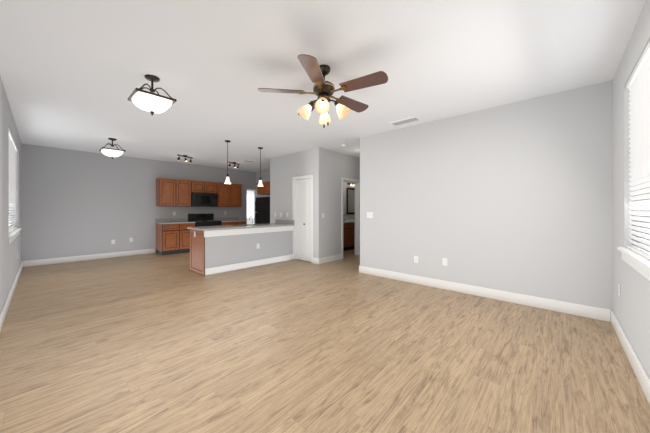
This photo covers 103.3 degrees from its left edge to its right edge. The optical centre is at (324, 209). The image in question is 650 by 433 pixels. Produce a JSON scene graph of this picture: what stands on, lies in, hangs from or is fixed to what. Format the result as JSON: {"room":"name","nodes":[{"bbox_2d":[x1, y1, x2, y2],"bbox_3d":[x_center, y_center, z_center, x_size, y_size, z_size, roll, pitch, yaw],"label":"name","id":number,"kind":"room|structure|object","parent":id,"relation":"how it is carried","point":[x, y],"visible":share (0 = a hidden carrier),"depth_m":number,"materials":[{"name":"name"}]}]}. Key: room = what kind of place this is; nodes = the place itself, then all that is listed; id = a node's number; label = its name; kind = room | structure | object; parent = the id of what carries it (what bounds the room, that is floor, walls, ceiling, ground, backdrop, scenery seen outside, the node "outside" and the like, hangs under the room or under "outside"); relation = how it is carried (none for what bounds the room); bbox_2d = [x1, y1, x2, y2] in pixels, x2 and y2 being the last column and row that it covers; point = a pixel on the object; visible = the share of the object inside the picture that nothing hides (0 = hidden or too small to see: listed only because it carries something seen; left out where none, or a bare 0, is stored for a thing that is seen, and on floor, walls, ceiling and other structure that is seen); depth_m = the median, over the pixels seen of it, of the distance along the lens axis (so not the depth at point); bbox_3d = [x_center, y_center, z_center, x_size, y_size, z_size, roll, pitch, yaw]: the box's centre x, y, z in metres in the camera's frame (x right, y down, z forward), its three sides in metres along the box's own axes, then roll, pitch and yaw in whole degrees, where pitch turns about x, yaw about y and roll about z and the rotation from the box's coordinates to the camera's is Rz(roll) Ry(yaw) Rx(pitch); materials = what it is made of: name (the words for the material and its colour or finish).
{"room":"living room","nodes":[
{"label":"living room","id":0,"kind":"room"},
{"bbox_2d":[0,76,21,313],"bbox_3d":[-3.337,-0.100,2.536,9.490,2.740,0.120,0,0,42],"label":"wall","id":1,"kind":"structure","parent":0,"point":[10,262],"depth_m":3.28,"materials":[{"name":"grey paint"}]},
{"bbox_2d":[0,261,23,331],"bbox_3d":[-3.290,1.200,2.588,9.250,0.140,0.020,0,0,42],"label":"baseboard","id":2,"kind":"structure","parent":1,"relation":"attached to","point":[4,311],"depth_m":3.40,"materials":[{"name":"white wood"}]},
{"bbox_2d":[8,129,21,243],"bbox_3d":[-5.109,-0.349,4.177,2.220,1.618,0.158,0,0,42],"label":"window","id":3,"kind":"structure","parent":1,"relation":"in","point":[14,232],"depth_m":4.30,"materials":[{"name":"white plastic"}]},
{"bbox_2d":[22,144,255,260],"bbox_3d":[-4.800,-0.100,7.890,0.120,2.740,6.070,0,0,42],"label":"wall","id":4,"kind":"structure","parent":0,"point":[76,203],"depth_m":6.61,"materials":[{"name":"grey paint"}]},
{"bbox_2d":[24,248,154,266],"bbox_3d":[-5.847,1.200,6.638,0.016,0.140,2.510,0,0,42],"label":"baseboard","id":5,"kind":"structure","parent":4,"relation":"attached to","point":[28,263],"depth_m":6.43,"materials":[{"name":"white wood"}]},
{"bbox_2d":[155,178,190,205],"bbox_3d":[-4.580,-0.517,7.803,0.317,0.816,0.878,0,0,42],"label":"upper cabinet","id":6,"kind":"object","parent":4,"relation":"attached to","point":[173,192],"depth_m":7.65,"materials":[{"name":"brown wood"}]},
{"bbox_2d":[191,180,218,193],"bbox_3d":[-4.011,-0.735,8.429,0.317,0.380,0.806,0,0,42],"label":"upper cabinet","id":7,"kind":"object","parent":4,"relation":"attached to","point":[196,187],"depth_m":8.34,"materials":[{"name":"brown wood"}]},
{"bbox_2d":[190,193,217,206],"bbox_3d":[-3.967,-0.325,8.389,0.434,0.430,0.802,0,0,42],"label":"over-the-range microwave","id":8,"kind":"object","parent":7,"relation":"attached to","point":[204,200],"visible":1,"depth_m":8.24,"materials":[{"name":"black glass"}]},
{"bbox_2d":[218,183,241,205],"bbox_3d":[-3.431,-0.517,9.066,0.317,0.816,0.908,0,0,42],"label":"upper cabinet","id":9,"kind":"object","parent":4,"relation":"attached to","point":[229,194],"depth_m":8.97,"materials":[{"name":"brown wood"}]},
{"bbox_2d":[254,170,269,222],"bbox_3d":[-1.656,-0.100,9.213,2.990,2.740,0.120,0,0,42],"label":"wall","id":10,"kind":"structure","parent":0,"point":[265,176],"depth_m":9.84,"materials":[{"name":"grey paint"}]},
{"bbox_2d":[256,181,269,194],"bbox_3d":[-1.807,-0.728,8.786,0.824,0.395,0.709,0,0,42],"label":"upper cabinet","id":11,"kind":"object","parent":10,"relation":"attached to","point":[264,189],"visible":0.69,"depth_m":8.54,"materials":[{"name":"brown wood"}]},
{"bbox_2d":[0,0,645,172],"bbox_3d":[-0.788,-1.520,6.044,10.440,0.100,8.740,0,0,42],"label":"ceiling","id":12,"kind":"structure","parent":0,"point":[73,73],"depth_m":2.58,"materials":[{"name":"white paint"}]},
{"bbox_2d":[99,138,125,158],"bbox_3d":[-4.384,-1.260,5.301,0.375,0.421,0.376,0,0,42],"label":"semi-flush ceiling light","id":13,"kind":"object","parent":12,"relation":"attached to","point":[111,153],"visible":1,"depth_m":5.23,"materials":[{"name":"white glass"}]},
{"bbox_2d":[128,74,176,114],"bbox_3d":[-1.919,-1.260,2.854,0.375,0.421,0.376,0,0,42],"label":"semi-flush ceiling light","id":14,"kind":"object","parent":12,"relation":"attached to","point":[151,102],"visible":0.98,"depth_m":2.78,"materials":[{"name":"white glass"}]},
{"bbox_2d":[177,155,192,162],"bbox_3d":[-3.782,-1.384,6.943,0.219,0.173,0.440,0,0,42],"label":"track light","id":15,"kind":"object","parent":12,"relation":"attached to","point":[186,160],"visible":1,"depth_m":6.90,"materials":[{"name":"brown metal"}]},
{"bbox_2d":[224,140,230,183],"bbox_3d":[-2.070,-1.016,5.466,0.144,0.909,0.144,0,0,42],"label":"pendant light","id":16,"kind":"object","parent":12,"relation":"hanging from","point":[227,181],"visible":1,"depth_m":5.46,"materials":[{"name":"white glass"}]},
{"bbox_2d":[228,162,239,168],"bbox_3d":[-2.817,-1.384,7.958,0.219,0.173,0.440,0,0,42],"label":"track light","id":17,"kind":"object","parent":12,"relation":"attached to","point":[234,163],"visible":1,"depth_m":7.91,"materials":[{"name":"brown metal"}]},
{"bbox_2d":[258,147,262,186],"bbox_3d":[-1.525,-1.016,6.066,0.144,0.909,0.144,0,0,42],"label":"pendant light","id":18,"kind":"object","parent":12,"relation":"hanging from","point":[260,184],"visible":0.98,"depth_m":6.05,"materials":[{"name":"white glass"}]},
{"bbox_2d":[258,54,387,127],"bbox_3d":[0.025,-1.153,2.675,1.280,0.635,1.262,0,0,42],"label":"ceiling fan","id":19,"kind":"object","parent":12,"relation":"hanging from","point":[323,89],"visible":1,"depth_m":2.56,"materials":[{"name":"brown wood"}]},
{"bbox_2d":[389,116,420,125],"bbox_3d":[1.322,-1.462,4.246,0.460,0.016,0.210,0,0,42],"label":"ceiling vent","id":20,"kind":"object","parent":12,"relation":"in","point":[406,121],"visible":1,"depth_m":4.23,"materials":[{"name":"white metal"}]},
{"bbox_2d":[0,249,649,432],"bbox_3d":[-0.788,1.320,6.044,10.440,0.100,8.740,0,0,42],"label":"floor","id":21,"kind":"structure","parent":0,"point":[157,343],"depth_m":2.21,"materials":[{"name":"brown wood"}]},
{"bbox_2d":[156,223,194,254],"bbox_3d":[-4.469,0.835,7.701,0.617,0.870,0.876,0,0,42],"label":"base cabinet","id":22,"kind":"object","parent":21,"relation":"on","point":[172,238],"visible":0.81,"depth_m":7.42,"materials":[{"name":"brown wood"}]},
{"bbox_2d":[188,213,220,226],"bbox_3d":[-3.867,0.689,8.298,0.702,1.138,0.806,0,0,42],"label":"range","id":23,"kind":"object","parent":21,"relation":"on","point":[200,220],"visible":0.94,"depth_m":8.30,"materials":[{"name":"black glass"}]},
{"bbox_2d":[221,221,245,225],"bbox_3d":[-3.319,0.835,8.965,0.617,0.870,0.906,0,0,42],"label":"base cabinet","id":24,"kind":"object","parent":21,"relation":"on","point":[234,223],"visible":0.23,"depth_m":8.74,"materials":[{"name":"brown wood"}]},
{"bbox_2d":[155,217,246,223],"bbox_3d":[-3.882,0.330,8.328,0.642,0.140,2.645,0,0,42],"label":"countertop","id":25,"kind":"structure","parent":24,"relation":"on","point":[186,221],"depth_m":8.04,"materials":[{"name":"stone"}]},
{"bbox_2d":[205,231,292,268],"bbox_3d":[-1.609,0.835,5.824,0.120,0.870,2.230,0,0,42],"label":"wall","id":26,"kind":"structure","parent":21,"relation":"on","point":[226,250],"depth_m":5.60,"materials":[{"name":"grey paint"}]},
{"bbox_2d":[205,254,292,275],"bbox_3d":[-1.564,1.200,5.773,0.016,0.140,2.214,0,0,42],"label":"baseboard","id":27,"kind":"structure","parent":26,"relation":"attached to","point":[226,268],"depth_m":5.56,"materials":[{"name":"white wood"}]},
{"bbox_2d":[255,197,269,223],"bbox_3d":[-1.839,0.414,8.751,0.800,1.688,0.801,0,0,42],"label":"refrigerator","id":28,"kind":"object","parent":21,"relation":"on","point":[262,209],"visible":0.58,"depth_m":8.49,"materials":[{"name":"black metal"}]},
{"bbox_2d":[343,222,354,250],"bbox_3d":[0.919,0.835,8.682,0.567,0.870,1.900,0,0,42],"label":"bathroom vanity","id":29,"kind":"object","parent":21,"relation":"on","point":[348,236],"visible":0.23,"depth_m":8.10,"materials":[{"name":"brown wood"}]},
{"bbox_2d":[343,218,354,222],"bbox_3d":[0.926,0.345,8.675,0.587,0.110,1.940,0,0,42],"label":"countertop","id":30,"kind":"structure","parent":29,"relation":"on","point":[349,220],"depth_m":8.86,"materials":[{"name":"grey stone"}]},
{"bbox_3d":[-1.869,0.835,6.061,0.577,0.870,2.225,0,0,42],"label":"cabinet","id":31,"kind":"object","parent":21,"relation":"on","visible":0},
{"bbox_2d":[190,229,204,275],"bbox_3d":[-2.582,0.836,5.186,0.700,0.868,0.020,0,0,42],"label":"peninsula end panel","id":32,"kind":"object","parent":31,"relation":"attached to","point":[197,253],"visible":0.83,"depth_m":5.15,"materials":[{"name":"brown wood"}]},
{"bbox_2d":[187,219,293,236],"bbox_3d":[-1.839,0.393,5.991,0.785,0.265,2.287,0,0,42],"label":"countertop","id":33,"kind":"structure","parent":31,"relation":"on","point":[278,223],"depth_m":5.61,"materials":[{"name":"stone"}]},
{"bbox_2d":[226,224,263,225],"bbox_3d":[-1.861,0.356,6.074,0.430,0.005,0.800,0,0,42],"label":"sink rim","id":34,"kind":"object","parent":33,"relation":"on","point":[245,225],"visible":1,"depth_m":5.93,"materials":[{"name":"metal"}]},
{"bbox_2d":[315,147,359,257],"bbox_3d":[1.103,-0.100,7.467,0.120,2.740,3.850,0,0,42],"label":"wall","id":35,"kind":"structure","parent":0,"point":[332,168],"depth_m":6.29,"materials":[{"name":"grey paint"}]},
{"bbox_2d":[316,254,341,263],"bbox_3d":[0.127,1.200,6.309,0.036,0.140,0.856,0,0,42],"label":"baseboard","id":36,"kind":"structure","parent":35,"relation":"attached to","point":[338,257],"depth_m":6.24,"materials":[{"name":"white wood"}]},
{"bbox_2d":[341,177,359,258],"bbox_3d":[0.658,0.212,6.979,0.156,2.115,0.840,0,0,42],"label":"door frame","id":37,"kind":"structure","parent":35,"relation":"attached to","point":[357,216],"depth_m":7.20,"materials":[{"name":"white wood"}]},
{"bbox_2d":[343,181,354,217],"bbox_3d":[0.400,-0.100,8.627,0.120,2.740,3.320,0,0,42],"label":"wall","id":38,"kind":"structure","parent":0,"point":[345,185],"depth_m":8.88,"materials":[{"name":"grey paint"}]},
{"bbox_2d":[346,188,354,213],"bbox_3d":[0.961,-0.315,9.131,0.025,0.930,0.620,0,0,42],"label":"bathroom mirror","id":39,"kind":"object","parent":38,"relation":"attached to","point":[350,200],"visible":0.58,"depth_m":9.06,"materials":[{"name":"brown mirror"}]},
{"bbox_2d":[270,80,612,309],"bbox_3d":[0.890,-0.100,5.139,6.500,2.740,0.120,0,0,42],"label":"wall","id":40,"kind":"structure","parent":0,"point":[515,197],"depth_m":3.63,"materials":[{"name":"grey paint"}]},
{"bbox_2d":[292,175,313,262],"bbox_3d":[-0.508,0.212,6.411,0.750,2.115,0.156,0,0,42],"label":"door frame","id":41,"kind":"structure","parent":40,"relation":"attached to","point":[311,177],"depth_m":6.43,"materials":[{"name":"white wood"}]},
{"bbox_2d":[296,179,310,261],"bbox_3d":[-0.533,0.249,6.383,0.586,2.018,0.079,0,0,42],"label":"bifold leaf","id":42,"kind":"object","parent":40,"relation":"attached to","point":[303,219],"visible":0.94,"depth_m":6.39,"materials":[{"name":"white wood"}]},
{"bbox_2d":[367,212,372,217],"bbox_3d":[0.881,0.100,5.055,0.145,0.115,0.014,0,0,42],"label":"light switch","id":43,"kind":"object","parent":40,"relation":"attached to","point":[369,214],"visible":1,"depth_m":5.05,"materials":[{"name":"plastic"}]},
{"bbox_2d":[442,258,446,265],"bbox_3d":[1.919,0.830,4.115,0.075,0.115,0.007,0,0,42],"label":"electrical outlet","id":44,"kind":"object","parent":40,"relation":"attached to","point":[444,261],"visible":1,"depth_m":4.12,"materials":[{"name":"plastic"}]},
{"bbox_2d":[360,266,607,321],"bbox_3d":[1.981,1.200,4.072,3.390,0.140,0.050,0,0,42],"label":"baseboard","id":45,"kind":"structure","parent":40,"relation":"attached to","point":[592,312],"depth_m":3.60,"materials":[{"name":"white wood"}]},
{"bbox_2d":[613,0,649,378],"bbox_3d":[1.774,-0.100,1.192,0.120,2.740,4.770,0,0,42],"label":"wall","id":46,"kind":"structure","parent":0,"point":[631,307],"depth_m":2.37,"materials":[{"name":"grey paint"}]},
{"bbox_2d":[608,309,649,405],"bbox_3d":[1.692,1.200,1.205,0.020,0.140,4.620,0,0,42],"label":"baseboard","id":47,"kind":"structure","parent":46,"relation":"attached to","point":[608,315],"depth_m":2.07,"materials":[{"name":"white wood"}]},
{"bbox_2d":[617,41,649,280],"bbox_3d":[2.199,-0.349,1.690,0.158,1.618,1.900,0,0,42],"label":"window","id":48,"kind":"structure","parent":46,"relation":"in","point":[636,256],"depth_m":2.04,"materials":[{"name":"white plastic"}]},
{"bbox_3d":[-3.165,-0.100,10.607,0.120,2.740,1.190,0,0,42],"label":"wall","id":49,"kind":"structure","parent":0,"visible":0},
{"bbox_2d":[247,191,253,223],"bbox_3d":[-3.131,0.244,10.515,0.052,2.028,0.800,0,0,42],"label":"back door","id":50,"kind":"structure","parent":49,"relation":"in","point":[250,203],"depth_m":10.55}
]}

